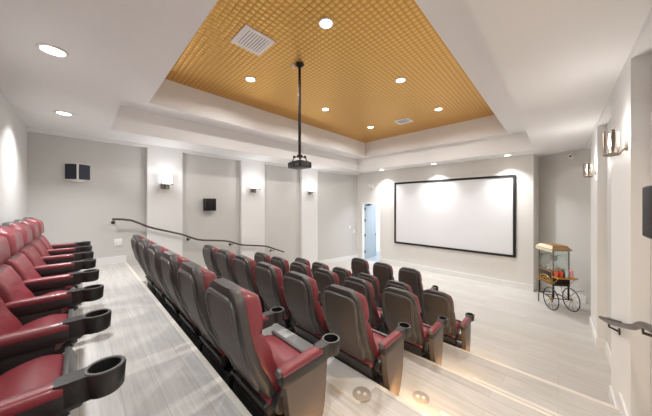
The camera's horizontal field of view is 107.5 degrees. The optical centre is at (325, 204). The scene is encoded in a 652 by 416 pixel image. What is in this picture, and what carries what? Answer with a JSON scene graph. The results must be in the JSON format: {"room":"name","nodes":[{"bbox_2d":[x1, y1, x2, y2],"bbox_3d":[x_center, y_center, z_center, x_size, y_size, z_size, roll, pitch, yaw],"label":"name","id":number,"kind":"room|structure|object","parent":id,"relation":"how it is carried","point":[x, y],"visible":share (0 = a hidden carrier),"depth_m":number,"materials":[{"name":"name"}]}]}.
{"room":"auditorium","nodes":[
{"label":"auditorium","id":0,"kind":"room"},
{"bbox_2d":[0,89,26,224],"bbox_3d":[-2.701,0.450,1.641,7.483,3.799,0.120,0,0,44],"label":"wall","id":1,"kind":"structure","parent":0,"point":[13,131],"depth_m":3.28,"materials":[{"name":"beige paint"}]},
{"bbox_2d":[27,132,356,267],"bbox_3d":[-1.975,0.450,7.423,0.511,3.799,9.389,0,0,44],"label":"wall","id":2,"kind":"structure","parent":0,"point":[70,212],"depth_m":5.42,"materials":[{"name":"beige paint"}]},
{"bbox_2d":[65,163,89,181],"bbox_3d":[-4.777,-0.611,4.600,0.182,0.350,0.337,0,0,44],"label":"wall speaker","id":3,"kind":"object","parent":2,"relation":"attached to","point":[75,172],"visible":1,"depth_m":4.55,"materials":[{"name":"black plastic"}]},
{"bbox_2d":[65,164,76,178],"bbox_3d":[-4.818,-0.626,4.511,0.181,0.290,0.012,0,0,-9],"label":"grille","id":4,"kind":"object","parent":3,"relation":"attached to","point":[70,169],"depth_m":4.51,"materials":[{"name":"black fabric"}]},
{"bbox_2d":[79,164,89,179],"bbox_3d":[-4.690,-0.626,4.644,0.012,0.290,0.181,0,0,7],"label":"grille","id":5,"kind":"object","parent":3,"relation":"attached to","point":[84,169],"depth_m":4.64,"materials":[{"name":"black fabric"}]},
{"bbox_2d":[114,239,121,245],"bbox_3d":[-4.423,0.805,5.083,0.017,0.150,0.130,0,0,44],"label":"wall outlet","id":6,"kind":"object","parent":2,"relation":"attached to","point":[117,242],"visible":1,"depth_m":5.08,"materials":[{"name":"white plastic"}]},
{"bbox_2d":[146,147,181,255],"bbox_3d":[-3.806,0.533,5.654,0.108,3.632,0.699,0,0,44],"label":"pilaster","id":7,"kind":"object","parent":2,"relation":"attached to","point":[163,206],"depth_m":5.60,"materials":[{"name":"white paint"}]},
{"bbox_2d":[159,175,172,189],"bbox_3d":[-3.695,-0.506,5.524,0.232,0.320,0.240,0,0,44],"label":"wall sconce","id":8,"kind":"object","parent":2,"relation":"attached to","point":[166,180],"visible":1,"depth_m":5.46,"materials":[{"name":"white glass"}]},
{"bbox_2d":[27,127,358,174],"bbox_3d":[-2.010,-1.326,7.438,9.162,0.088,0.408,0,0,-43],"label":"trim","id":9,"kind":"structure","parent":2,"relation":"attached to","point":[29,129],"depth_m":5.33,"materials":[{"name":"white paint"}]},
{"bbox_2d":[111,218,283,252],"bbox_3d":[-2.940,0.938,6.462,0.224,1.314,4.272,0,0,44],"label":"stair handrail","id":10,"kind":"object","parent":2,"relation":"attached to","point":[131,220],"visible":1,"depth_m":5.86,"materials":[{"name":"brown metal"}]},
{"bbox_2d":[203,198,215,210],"bbox_3d":[-3.090,0.004,6.348,0.168,0.330,0.290,0,0,44],"label":"wall speaker","id":11,"kind":"object","parent":2,"relation":"attached to","point":[209,204],"visible":1,"depth_m":6.26,"materials":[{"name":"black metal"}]},
{"bbox_2d":[96,255,356,269],"bbox_3d":[-2.049,1.725,7.477,9.158,1.249,0.338,0,0,-43],"label":"baseboard","id":12,"kind":"structure","parent":2,"relation":"attached to","point":[117,259],"depth_m":5.11,"materials":[{"name":"white paint"}]},
{"bbox_2d":[240,160,264,259],"bbox_3d":[-2.232,0.533,7.275,0.108,3.632,0.770,0,0,44],"label":"pilaster","id":13,"kind":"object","parent":2,"relation":"attached to","point":[252,205],"depth_m":7.19,"materials":[{"name":"white paint"}]},
{"bbox_2d":[250,182,259,192],"bbox_3d":[-2.124,-0.506,7.142,0.232,0.320,0.240,0,0,44],"label":"wall sconce","id":14,"kind":"object","parent":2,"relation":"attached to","point":[254,185],"visible":1,"depth_m":7.09,"materials":[{"name":"white glass"}]},
{"bbox_2d":[300,169,317,266],"bbox_3d":[-0.634,0.533,8.922,0.108,3.632,0.796,0,0,44],"label":"pilaster","id":15,"kind":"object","parent":2,"relation":"attached to","point":[308,203],"depth_m":8.83,"materials":[{"name":"white paint"}]},
{"bbox_2d":[308,186,314,194],"bbox_3d":[-0.526,-0.506,8.789,0.232,0.320,0.240,0,0,44],"label":"wall sconce","id":16,"kind":"object","parent":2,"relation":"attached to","point":[311,188],"visible":1,"depth_m":8.73,"materials":[{"name":"white glass"}]},
{"bbox_2d":[0,0,651,173],"bbox_3d":[0.868,-1.849,5.318,7.483,0.999,10.329,0,0,44],"label":"ceiling","id":17,"kind":"structure","parent":0,"point":[547,71],"depth_m":2.79,"materials":[{"name":"paint"}]},
{"bbox_2d":[35,43,69,57],"bbox_3d":[-2.385,-1.343,2.088,0.200,0.013,0.200,0,0,44],"label":"recessed light","id":18,"kind":"object","parent":17,"relation":"in","point":[52,50],"visible":1,"depth_m":2.08,"materials":[{"name":"white"}]},
{"bbox_2d":[54,110,73,115],"bbox_3d":[-3.866,-1.343,3.526,0.200,0.013,0.200,0,0,44],"label":"recessed light","id":19,"kind":"object","parent":17,"relation":"in","point":[64,113],"visible":1,"depth_m":3.52,"materials":[{"name":"white"}]},
{"bbox_2d":[165,0,494,142],"bbox_3d":[0.868,-2.389,5.318,7.483,0.080,10.329,0,0,44],"label":"ceiling panel","id":20,"kind":"object","parent":17,"relation":"attached to","point":[351,68],"visible":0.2,"depth_m":4.07,"materials":[{"name":"gold metal"}]},
{"bbox_2d":[245,76,255,81],"bbox_3d":[-1.413,-2.341,4.473,0.200,0.013,0.200,0,0,44],"label":"recessed light","id":21,"kind":"object","parent":20,"relation":"attached to","point":[248,78],"visible":1,"depth_m":4.47,"materials":[{"name":"white"}]},
{"bbox_2d":[230,24,275,55],"bbox_3d":[-1.049,-2.341,3.434,0.460,0.015,0.460,0,0,44],"label":"ceiling vent","id":22,"kind":"object","parent":20,"relation":"attached to","point":[248,38],"visible":1,"depth_m":3.41,"materials":[{"name":"white metal"}]},
{"bbox_2d":[288,62,311,169],"bbox_3d":[-0.431,-1.478,4.011,0.334,1.741,0.284,0,0,44],"label":"ceiling projector","id":23,"kind":"object","parent":20,"relation":"hanging from","point":[299,164],"visible":1,"depth_m":3.98,"materials":[{"name":"metal"}]},
{"bbox_2d":[289,161,308,166],"bbox_3d":[-0.466,-0.658,3.898,0.354,0.071,0.141,0,0,12],"label":"projector","id":24,"kind":"object","parent":23,"relation":"attached to","point":[293,163],"depth_m":3.88,"materials":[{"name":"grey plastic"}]},
{"bbox_2d":[318,17,333,28],"bbox_3d":[0.000,-2.341,3.093,0.200,0.013,0.200,0,0,44],"label":"recessed light","id":25,"kind":"object","parent":20,"relation":"attached to","point":[325,22],"visible":1,"depth_m":3.09,"materials":[{"name":"white plastic"}]},
{"bbox_2d":[395,77,405,82],"bbox_3d":[1.406,-2.341,4.509,0.200,0.013,0.200,0,0,44],"label":"recessed light","id":26,"kind":"object","parent":20,"relation":"attached to","point":[401,79],"visible":1,"depth_m":4.50,"materials":[{"name":"white"}]},
{"bbox_2d":[394,118,412,124],"bbox_3d":[2.180,-2.341,6.723,0.400,0.015,0.400,0,0,44],"label":"ceiling vent","id":27,"kind":"object","parent":20,"relation":"attached to","point":[404,120],"visible":1,"depth_m":6.72,"materials":[{"name":"white metal"}]},
{"bbox_2d":[63,259,620,415],"bbox_3d":[0.962,1.925,5.415,7.483,1.349,10.599,0,0,44],"label":"floor","id":28,"kind":"structure","parent":0,"point":[510,327],"depth_m":2.61,"materials":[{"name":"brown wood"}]},
{"bbox_2d":[2,222,95,276],"bbox_3d":[-3.007,0.716,2.623,0.657,1.068,0.682,0,0,44],"label":"seat","id":29,"kind":"object","parent":28,"relation":"on","point":[44,270],"visible":0.44,"depth_m":2.48,"materials":[{"name":"red leather"}]},
{"bbox_2d":[19,244,46,266],"bbox_3d":[-3.141,0.615,2.547,0.448,0.390,0.242,0,0,44],"label":"cushion","id":30,"kind":"object","parent":29,"relation":"on","point":[29,251],"depth_m":2.54,"materials":[{"name":"leather"}]},
{"bbox_2d":[0,225,98,296],"bbox_3d":[-2.562,0.716,2.191,0.657,1.068,0.682,0,0,44],"label":"seat","id":31,"kind":"object","parent":28,"relation":"on","point":[38,285],"visible":0.48,"depth_m":2.04,"materials":[{"name":"red leather"}]},
{"bbox_2d":[4,252,41,280],"bbox_3d":[-2.696,0.615,2.115,0.448,0.390,0.242,0,0,44],"label":"cushion","id":32,"kind":"object","parent":31,"relation":"on","point":[19,262],"depth_m":2.09,"materials":[{"name":"leather"}]},
{"bbox_2d":[0,235,103,324],"bbox_3d":[-2.117,0.716,1.760,0.657,1.068,0.682,0,0,44],"label":"seat","id":33,"kind":"object","parent":28,"relation":"on","point":[19,300],"visible":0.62,"depth_m":1.65,"materials":[{"name":"red leather"}]},
{"bbox_2d":[0,263,34,302],"bbox_3d":[-2.252,0.615,1.683,0.448,0.390,0.242,0,0,44],"label":"cushion","id":34,"kind":"object","parent":33,"relation":"on","point":[12,287],"depth_m":1.72,"materials":[{"name":"leather"}]},
{"bbox_2d":[44,290,71,313],"bbox_3d":[-2.132,0.807,1.806,0.455,0.196,0.334,0,0,44],"label":"seat cushion","id":35,"kind":"object","parent":33,"relation":"on","point":[65,310],"depth_m":1.75,"materials":[{"name":"leather"}]},
{"bbox_2d":[14,219,93,264],"bbox_3d":[-3.451,0.716,3.055,0.657,1.068,0.682,0,0,44],"label":"seat","id":36,"kind":"object","parent":28,"relation":"on","point":[46,257],"visible":0.29,"depth_m":2.91,"materials":[{"name":"red leather"}]},
{"bbox_2d":[29,239,50,256],"bbox_3d":[-3.586,0.615,2.979,0.448,0.390,0.242,0,0,44],"label":"cushion","id":37,"kind":"object","parent":36,"relation":"on","point":[40,248],"depth_m":3.00,"materials":[{"name":"leather"}]},
{"bbox_2d":[0,298,111,374],"bbox_3d":[-1.672,0.716,1.328,0.657,1.068,0.682,0,0,44],"label":"seat","id":38,"kind":"object","parent":28,"relation":"on","point":[20,344],"visible":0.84,"depth_m":1.24,"materials":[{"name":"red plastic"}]},
{"bbox_2d":[0,298,22,334],"bbox_3d":[-1.807,0.615,1.251,0.448,0.390,0.242,0,0,44],"label":"cushion","id":39,"kind":"object","parent":38,"relation":"on","point":[9,323],"depth_m":1.38,"materials":[{"name":"leather"}]},
{"bbox_2d":[18,314,67,350],"bbox_3d":[-1.688,0.807,1.374,0.455,0.196,0.334,0,0,44],"label":"seat cushion","id":40,"kind":"object","parent":38,"relation":"on","point":[53,318],"depth_m":1.44,"materials":[{"name":"leather"}]},
{"bbox_2d":[23,217,91,255],"bbox_3d":[-3.936,0.716,3.525,0.767,1.068,0.682,0,0,44],"label":"seat","id":41,"kind":"object","parent":28,"relation":"on","point":[76,247],"visible":0.39,"depth_m":3.42,"materials":[{"name":"red leather"}]},
{"bbox_2d":[36,235,52,249],"bbox_3d":[-4.031,0.615,3.411,0.448,0.390,0.242,0,0,44],"label":"cushion","id":42,"kind":"object","parent":41,"relation":"on","point":[43,240],"depth_m":3.43,"materials":[{"name":"leather"}]},
{"bbox_2d":[0,346,125,415],"bbox_3d":[-1.227,0.716,0.896,0.657,1.068,0.682,0,0,44],"label":"seat","id":43,"kind":"object","parent":28,"relation":"on","point":[48,385],"visible":1,"depth_m":0.87,"materials":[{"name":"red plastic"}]},
{"bbox_2d":[0,354,63,399],"bbox_3d":[-1.243,0.807,0.942,0.455,0.196,0.334,0,0,44],"label":"seat cushion","id":44,"kind":"object","parent":43,"relation":"on","point":[42,370],"depth_m":1.01,"materials":[{"name":"leather"}]},
{"bbox_2d":[131,234,189,296],"bbox_3d":[-2.617,0.991,3.767,0.767,1.068,0.682,0,0,44],"label":"seat","id":45,"kind":"object","parent":28,"relation":"on","point":[135,239],"visible":0.21,"depth_m":3.52,"materials":[{"name":"black plastic"}]},
{"bbox_2d":[138,238,203,310],"bbox_3d":[-2.133,0.991,3.297,0.657,1.068,0.682,0,0,44],"label":"seat","id":46,"kind":"object","parent":28,"relation":"on","point":[143,245],"visible":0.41,"depth_m":3.08,"materials":[{"name":"black plastic"}]},
{"bbox_2d":[147,244,222,327],"bbox_3d":[-1.688,0.991,2.865,0.657,1.068,0.682,0,0,44],"label":"seat","id":47,"kind":"object","parent":28,"relation":"on","point":[154,252],"visible":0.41,"depth_m":2.65,"materials":[{"name":"black plastic"}]},
{"bbox_2d":[159,251,247,353],"bbox_3d":[-1.243,0.991,2.433,0.657,1.068,0.682,0,0,44],"label":"seat","id":48,"kind":"object","parent":28,"relation":"on","point":[170,262],"visible":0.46,"depth_m":2.21,"materials":[{"name":"black plastic"}]},
{"bbox_2d":[202,245,221,276],"bbox_3d":[-1.897,1.266,4.479,0.767,1.068,0.682,0,0,44],"label":"seat","id":49,"kind":"object","parent":28,"relation":"on","point":[209,252],"visible":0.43,"depth_m":4.17,"materials":[{"name":"black plastic"}]},
{"bbox_2d":[216,249,238,284],"bbox_3d":[-1.413,1.266,4.009,0.657,1.068,0.682,0,0,44],"label":"seat","id":50,"kind":"object","parent":28,"relation":"on","point":[224,258],"visible":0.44,"depth_m":3.74,"materials":[{"name":"black plastic"}]},
{"bbox_2d":[177,261,284,390],"bbox_3d":[-0.798,0.991,2.001,0.657,1.068,0.682,0,0,44],"label":"seat","id":51,"kind":"object","parent":28,"relation":"on","point":[193,279],"visible":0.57,"depth_m":1.79,"materials":[{"name":"black plastic"}]},
{"bbox_2d":[202,334,225,355],"bbox_3d":[-0.814,1.082,2.048,0.455,0.196,0.334,0,0,44],"label":"seat cushion","id":52,"kind":"object","parent":51,"relation":"on","point":[216,351],"depth_m":1.88,"materials":[{"name":"leather"}]},
{"bbox_2d":[233,254,282,312],"bbox_3d":[-0.968,1.266,3.577,0.657,1.068,0.682,0,0,44],"label":"seat","id":53,"kind":"object","parent":28,"relation":"on","point":[243,266],"visible":0.45,"depth_m":3.32,"materials":[{"name":"black plastic"}]},
{"bbox_2d":[252,275,261,298],"bbox_3d":[-1.103,1.165,3.501,0.448,0.390,0.242,0,0,44],"label":"cushion","id":54,"kind":"object","parent":53,"relation":"on","point":[255,290],"depth_m":3.30,"materials":[{"name":"leather"}]},
{"bbox_2d":[254,252,289,270],"bbox_3d":[-1.173,1.540,5.206,0.767,1.068,0.682,0,0,44],"label":"seat","id":55,"kind":"object","parent":28,"relation":"on","point":[259,256],"visible":0.16,"depth_m":4.92,"materials":[{"name":"black plastic"}]},
{"bbox_2d":[205,278,339,415],"bbox_3d":[-0.353,0.991,1.569,0.657,1.068,0.682,0,0,44],"label":"seat","id":56,"kind":"object","parent":28,"relation":"on","point":[273,376],"visible":0.99,"depth_m":1.36,"materials":[{"name":"grey plastic"}]},
{"bbox_2d":[251,333,278,389],"bbox_3d":[-0.488,0.890,1.493,0.448,0.390,0.242,0,0,44],"label":"cushion","id":57,"kind":"object","parent":56,"relation":"on","point":[263,364],"depth_m":1.32,"materials":[{"name":"leather"}]},
{"bbox_2d":[234,335,300,404],"bbox_3d":[-0.369,1.082,1.616,0.455,0.196,0.334,0,0,44],"label":"seat cushion","id":58,"kind":"object","parent":56,"relation":"on","point":[283,350],"depth_m":1.53,"materials":[{"name":"leather"}]},
{"bbox_2d":[254,262,319,332],"bbox_3d":[-0.523,1.266,3.145,0.657,1.068,0.682,0,0,44],"label":"seat","id":59,"kind":"object","parent":28,"relation":"on","point":[268,277],"visible":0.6,"depth_m":2.91,"materials":[{"name":"black plastic"}]},
{"bbox_2d":[279,286,289,312],"bbox_3d":[-0.658,1.165,3.069,0.448,0.390,0.242,0,0,44],"label":"cushion","id":60,"kind":"object","parent":59,"relation":"on","point":[282,301],"depth_m":2.89,"materials":[{"name":"leather"}]},
{"bbox_2d":[270,256,313,278],"bbox_3d":[-0.689,1.540,4.736,0.657,1.068,0.682,0,0,44],"label":"seat","id":61,"kind":"object","parent":28,"relation":"on","point":[283,264],"visible":0.19,"depth_m":4.46,"materials":[{"name":"black plastic"}]},
{"bbox_2d":[295,257,312,275],"bbox_3d":[-0.405,1.815,5.910,0.767,1.068,0.682,0,0,44],"label":"seat","id":62,"kind":"object","parent":28,"relation":"on","point":[301,260],"visible":0.11,"depth_m":5.62,"materials":[{"name":"black plastic"}]},
{"bbox_2d":[290,261,321,305],"bbox_3d":[-0.244,1.540,4.304,0.657,1.068,0.682,0,0,44],"label":"seat","id":63,"kind":"object","parent":28,"relation":"on","point":[295,266],"visible":0.18,"depth_m":4.04,"materials":[{"name":"black plastic"}]},
{"bbox_2d":[283,271,329,344],"bbox_3d":[-0.078,1.266,2.713,0.657,1.068,0.682,0,0,44],"label":"seat","id":64,"kind":"object","parent":28,"relation":"on","point":[301,294],"visible":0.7,"depth_m":2.50,"materials":[{"name":"black plastic"}]},
{"bbox_2d":[295,310,327,338],"bbox_3d":[-0.094,1.357,2.760,0.455,0.196,0.334,0,0,44],"label":"seat cushion","id":65,"kind":"object","parent":64,"relation":"on","point":[300,328],"depth_m":2.58,"materials":[{"name":"leather"}]},
{"bbox_2d":[314,300,326,331],"bbox_3d":[-0.213,1.165,2.637,0.448,0.390,0.242,0,0,44],"label":"cushion","id":66,"kind":"object","parent":64,"relation":"on","point":[319,320],"depth_m":2.47,"materials":[{"name":"leather"}]},
{"bbox_2d":[262,323,376,403],"bbox_3d":[-1.009,1.521,3.234,3.766,0.008,0.266,0,0,44],"label":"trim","id":67,"kind":"structure","parent":28,"relation":"attached to","point":[341,376],"depth_m":2.15,"materials":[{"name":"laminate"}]},
{"bbox_2d":[312,262,328,274],"bbox_3d":[0.079,1.815,5.439,0.657,1.068,0.682,0,0,44],"label":"seat","id":68,"kind":"object","parent":28,"relation":"on","point":[315,265],"visible":0.18,"depth_m":5.24,"materials":[{"name":"black leather"}]},
{"bbox_2d":[313,268,338,306],"bbox_3d":[0.201,1.540,3.872,0.657,1.068,0.682,0,0,44],"label":"seat","id":69,"kind":"object","parent":28,"relation":"on","point":[323,277],"visible":0.23,"depth_m":3.66,"materials":[{"name":"black plastic"}]},
{"bbox_2d":[332,267,351,285],"bbox_3d":[0.524,1.815,5.008,0.657,1.068,0.682,0,0,44],"label":"seat","id":70,"kind":"object","parent":28,"relation":"on","point":[342,273],"visible":0.19,"depth_m":4.78,"materials":[{"name":"black plastic"}]},
{"bbox_2d":[351,258,369,276],"bbox_3d":[0.973,1.815,5.889,0.767,1.068,0.682,0,0,44],"label":"seat","id":71,"kind":"object","parent":28,"relation":"on","point":[358,265],"visible":0.38,"depth_m":5.64,"materials":[{"name":"black plastic"}]},
{"bbox_2d":[352,386,370,401],"bbox_3d":[0.287,1.512,1.914,0.150,0.009,0.150,0,0,21],"label":"floor outlet","id":72,"kind":"object","parent":28,"relation":"on","point":[362,394],"visible":1,"depth_m":1.90,"materials":[{"name":"grey metal"}]},
{"bbox_2d":[343,276,388,334],"bbox_3d":[0.646,1.540,3.440,0.657,1.068,0.682,0,0,44],"label":"seat","id":73,"kind":"object","parent":28,"relation":"on","point":[376,319],"visible":0.38,"depth_m":3.19,"materials":[{"name":"black plastic"}]},
{"bbox_2d":[372,299,379,322],"bbox_3d":[0.511,1.439,3.364,0.448,0.390,0.242,0,0,44],"label":"cushion","id":74,"kind":"object","parent":73,"relation":"on","point":[375,316],"depth_m":3.20,"materials":[{"name":"leather"}]},
{"bbox_2d":[371,309,381,328],"bbox_3d":[0.631,1.631,3.487,0.455,0.196,0.334,0,0,44],"label":"seat cushion","id":75,"kind":"object","parent":73,"relation":"on","point":[377,324],"depth_m":3.26,"materials":[{"name":"leather"}]},
{"bbox_2d":[322,284,410,395],"bbox_3d":[0.367,1.266,2.282,0.657,1.068,0.682,0,0,44],"label":"seat","id":76,"kind":"object","parent":28,"relation":"on","point":[378,356],"visible":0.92,"depth_m":2.08,"materials":[{"name":"black plastic"}]},
{"bbox_2d":[340,332,384,367],"bbox_3d":[0.351,1.357,2.328,0.455,0.196,0.334,0,0,44],"label":"seat cushion","id":77,"kind":"object","parent":76,"relation":"on","point":[348,355],"depth_m":2.16,"materials":[{"name":"leather"}]},
{"bbox_2d":[365,321,376,357],"bbox_3d":[0.232,1.165,2.205,0.448,0.390,0.242,0,0,44],"label":"cushion","id":78,"kind":"object","parent":76,"relation":"on","point":[370,345],"depth_m":2.04,"materials":[{"name":"leather"}]},
{"bbox_2d":[356,273,381,308],"bbox_3d":[0.969,1.815,4.576,0.657,1.068,0.682,0,0,44],"label":"seat","id":79,"kind":"object","parent":28,"relation":"on","point":[373,280],"visible":0.3,"depth_m":4.30,"materials":[{"name":"black plastic"}]},
{"bbox_2d":[125,262,618,415],"bbox_3d":[-0.591,1.745,3.888,7.182,0.994,3.413,0,0,44],"label":"trim","id":80,"kind":"structure","parent":28,"relation":"attached to","point":[219,380],"depth_m":2.29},
{"bbox_2d":[373,262,393,295],"bbox_3d":[1.457,1.815,5.419,0.657,1.068,0.682,0,0,44],"label":"seat","id":81,"kind":"object","parent":28,"relation":"on","point":[383,272],"visible":0.44,"depth_m":5.22,"materials":[{"name":"black plastic"}]},
{"bbox_2d":[385,280,424,323],"bbox_3d":[1.414,1.815,4.144,0.657,1.068,0.682,0,0,44],"label":"seat","id":82,"kind":"object","parent":28,"relation":"on","point":[392,283],"visible":0.09,"depth_m":3.91,"materials":[{"name":"black plastic"}]},
{"bbox_2d":[381,287,447,364],"bbox_3d":[1.091,1.540,3.009,0.657,1.068,0.682,0,0,44],"label":"seat","id":83,"kind":"object","parent":28,"relation":"on","point":[398,305],"visible":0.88,"depth_m":2.81,"materials":[{"name":"black plastic"}]},
{"bbox_2d":[389,325,428,347],"bbox_3d":[1.075,1.631,3.055,0.455,0.196,0.334,0,0,44],"label":"seat cushion","id":84,"kind":"object","parent":83,"relation":"on","point":[408,343],"depth_m":2.87,"materials":[{"name":"leather"}]},
{"bbox_2d":[419,315,424,340],"bbox_3d":[0.956,1.439,2.932,0.448,0.390,0.242,0,0,44],"label":"cushion","id":85,"kind":"object","parent":83,"relation":"on","point":[421,331],"depth_m":2.76,"materials":[{"name":"leather"}]},
{"bbox_2d":[398,267,438,307],"bbox_3d":[1.902,1.815,4.987,0.657,1.068,0.682,0,0,44],"label":"seat","id":86,"kind":"object","parent":28,"relation":"on","point":[412,277],"visible":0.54,"depth_m":4.76,"materials":[{"name":"black plastic"}]},
{"bbox_2d":[412,391,429,403],"bbox_3d":[0.883,1.795,2.228,0.150,0.009,0.150,0,0,21],"label":"floor outlet","id":87,"kind":"object","parent":28,"relation":"on","point":[420,397],"visible":1,"depth_m":2.22,"materials":[{"name":"grey metal"}]},
{"bbox_2d":[420,289,474,351],"bbox_3d":[1.859,1.815,3.712,0.657,1.068,0.682,0,0,44],"label":"seat","id":88,"kind":"object","parent":28,"relation":"on","point":[434,303],"visible":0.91,"depth_m":3.52,"materials":[{"name":"black plastic"}]},
{"bbox_2d":[443,321,459,337],"bbox_3d":[1.843,1.906,3.759,0.455,0.196,0.334,0,0,44],"label":"seat cushion","id":89,"kind":"object","parent":88,"relation":"on","point":[453,334],"depth_m":3.55,"materials":[{"name":"leather"}]},
{"bbox_2d":[536,243,580,311],"bbox_3d":[5.509,1.636,5.377,0.986,1.426,0.750,0,0,12],"label":"cart","id":90,"kind":"object","parent":28,"relation":"on","point":[545,273],"visible":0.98,"depth_m":5.37,"materials":[{"name":"metal"}]},
{"bbox_2d":[549,255,558,260],"bbox_3d":[5.272,1.163,5.519,0.166,0.259,0.133,0,0,44],"label":"kettle","id":91,"kind":"object","parent":90,"relation":"on","point":[551,256],"depth_m":5.49,"materials":[{"name":"silver metal"}]},
{"bbox_2d":[552,276,578,279],"bbox_3d":[5.231,1.605,5.197,0.437,0.019,0.171,0,0,12],"label":"shelf","id":92,"kind":"object","parent":90,"relation":"attached to","point":[563,278],"depth_m":5.15,"materials":[{"name":"gold metal"}]},
{"bbox_2d":[564,270,568,277],"bbox_3d":[5.242,1.513,5.204,0.072,0.160,0.071,0,0,44],"label":"paper cup","id":93,"kind":"object","parent":90,"relation":"on","point":[566,271],"visible":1,"depth_m":5.18,"materials":[{"name":"white paper"}]},
{"bbox_2d":[569,268,573,277],"bbox_3d":[5.314,1.485,5.180,0.072,0.216,0.071,0,0,44],"label":"bottle","id":94,"kind":"object","parent":90,"relation":"on","point":[571,272],"visible":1,"depth_m":5.16,"materials":[{"name":"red plastic"}]},
{"bbox_2d":[364,251,378,261],"bbox_3d":[3.465,2.449,10.790,3.064,0.201,3.300,0,0,44],"label":"floor","id":95,"kind":"structure","parent":0,"point":[373,258],"depth_m":10.39,"materials":[{"name":"tile"}]},
{"bbox_2d":[376,204,378,251],"bbox_3d":[3.513,0.849,10.840,3.064,3.000,3.160,0,0,44],"label":"wall","id":96,"kind":"structure","parent":0,"point":[377,205],"depth_m":11.92,"materials":[{"name":"white paint"}]},
{"bbox_2d":[357,154,538,291],"bbox_3d":[3.651,0.450,8.921,6.458,3.799,0.878,0,0,44],"label":"wall","id":97,"kind":"structure","parent":0,"point":[523,269],"depth_m":7.49,"materials":[{"name":"white paint"}]},
{"bbox_2d":[365,204,375,257],"bbox_3d":[2.038,1.151,10.629,0.834,2.375,0.198,0,0,-42],"label":"door","id":98,"kind":"structure","parent":97,"relation":"in","point":[370,209],"depth_m":10.65,"materials":[{"name":"grey paint"}]},
{"bbox_2d":[361,202,380,261],"bbox_3d":[1.932,1.123,10.072,0.964,2.453,0.165,0,0,44],"label":"trim","id":99,"kind":"structure","parent":97,"relation":"attached to","point":[362,203],"depth_m":10.31,"materials":[{"name":"white paint"}]},
{"bbox_2d":[368,184,374,188],"bbox_3d":[1.885,-0.741,9.946,0.300,0.224,0.115,0,0,44],"label":"emergency light","id":100,"kind":"object","parent":97,"relation":"attached to","point":[369,185],"visible":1,"depth_m":9.92,"materials":[{"name":"white plastic"}]},
{"bbox_2d":[357,254,532,291],"bbox_3d":[3.476,2.264,8.467,5.856,0.170,0.018,0,0,44],"label":"baseboard","id":101,"kind":"structure","parent":97,"relation":"attached to","point":[505,283],"depth_m":7.59,"materials":[{"name":"white paint"}]},
{"bbox_2d":[394,174,515,257],"bbox_3d":[3.974,0.323,7.954,3.694,2.325,0.060,0,0,44],"label":"projection screen","id":102,"kind":"object","parent":97,"relation":"attached to","point":[472,214],"visible":1,"depth_m":7.65,"materials":[{"name":"fabric"}]},
{"bbox_2d":[539,148,590,304],"bbox_3d":[6.189,0.450,6.278,0.141,3.799,1.751,0,0,-4],"label":"wall","id":103,"kind":"structure","parent":0,"point":[564,193],"depth_m":6.07,"materials":[{"name":"beige paint"}]},
{"bbox_2d":[540,281,586,303],"bbox_3d":[6.110,2.264,6.245,0.020,0.170,1.191,0,0,-4],"label":"baseboard","id":104,"kind":"structure","parent":103,"relation":"attached to","point":[583,299],"depth_m":6.15,"materials":[{"name":"white paint"}]},
{"bbox_2d":[568,153,574,158],"bbox_3d":[6.085,-1.208,5.909,0.152,0.140,0.147,0,0,44],"label":"security camera","id":105,"kind":"object","parent":103,"relation":"attached to","point":[572,155],"visible":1,"depth_m":5.90,"materials":[{"name":"white plastic"}]},
{"bbox_2d":[607,51,651,415],"bbox_3d":[3.124,0.450,2.328,0.120,3.799,9.181,0,0,44],"label":"wall","id":106,"kind":"structure","parent":0,"point":[609,122],"depth_m":3.56,"materials":[{"name":"beige paint"}]},
{"bbox_2d":[583,163,596,177],"bbox_3d":[4.468,-0.575,4.054,0.154,0.233,0.184,0,0,44],"label":"wall sconce","id":107,"kind":"object","parent":106,"relation":"attached to","point":[587,165],"visible":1,"depth_m":4.05,"materials":[{"name":"white glass"}]},
{"bbox_2d":[591,125,606,339],"bbox_3d":[4.837,0.533,4.251,0.101,3.632,1.066,0,0,44],"label":"trim","id":108,"kind":"structure","parent":106,"relation":"attached to","point":[598,181],"depth_m":3.89,"materials":[{"name":"white paint"}]},
{"bbox_2d":[589,316,628,415],"bbox_3d":[3.003,1.715,2.375,0.119,1.269,8.879,0,0,44],"label":"baseboard","id":109,"kind":"structure","parent":106,"relation":"attached to","point":[601,344],"depth_m":3.51,"materials":[{"name":"white paint"}]},
{"bbox_2d":[602,129,628,156],"bbox_3d":[2.719,-0.575,2.252,0.154,0.233,0.184,0,0,44],"label":"wall sconce","id":110,"kind":"object","parent":106,"relation":"attached to","point":[611,136],"visible":1,"depth_m":2.25,"materials":[{"name":"silver metal"}]},
{"bbox_2d":[586,7,651,148],"bbox_3d":[2.986,-1.326,2.344,0.101,0.088,8.811,0,0,44],"label":"trim","id":111,"kind":"structure","parent":106,"relation":"attached to","point":[642,46],"depth_m":2.02,"materials":[{"name":"white paint"}]},
{"bbox_2d":[599,316,651,336],"bbox_3d":[2.547,0.962,1.960,0.196,0.935,2.706,0,0,44],"label":"stair handrail","id":112,"kind":"object","parent":106,"relation":"attached to","point":[643,326],"visible":1,"depth_m":1.71,"materials":[{"name":"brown metal"}]},
{"bbox_2d":[611,54,649,415],"bbox_3d":[3.093,0.533,2.454,0.101,3.632,1.080,0,0,44],"label":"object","id":113,"kind":"structure","parent":106,"relation":"attached to","point":[630,100],"depth_m":2.10,"materials":[{"name":"white paint"}]},
{"bbox_2d":[642,185,651,238],"bbox_3d":[2.096,0.047,1.465,0.153,0.350,0.290,0,0,44],"label":"wall speaker","id":114,"kind":"object","parent":106,"relation":"attached to","point":[647,190],"visible":1,"depth_m":1.52,"materials":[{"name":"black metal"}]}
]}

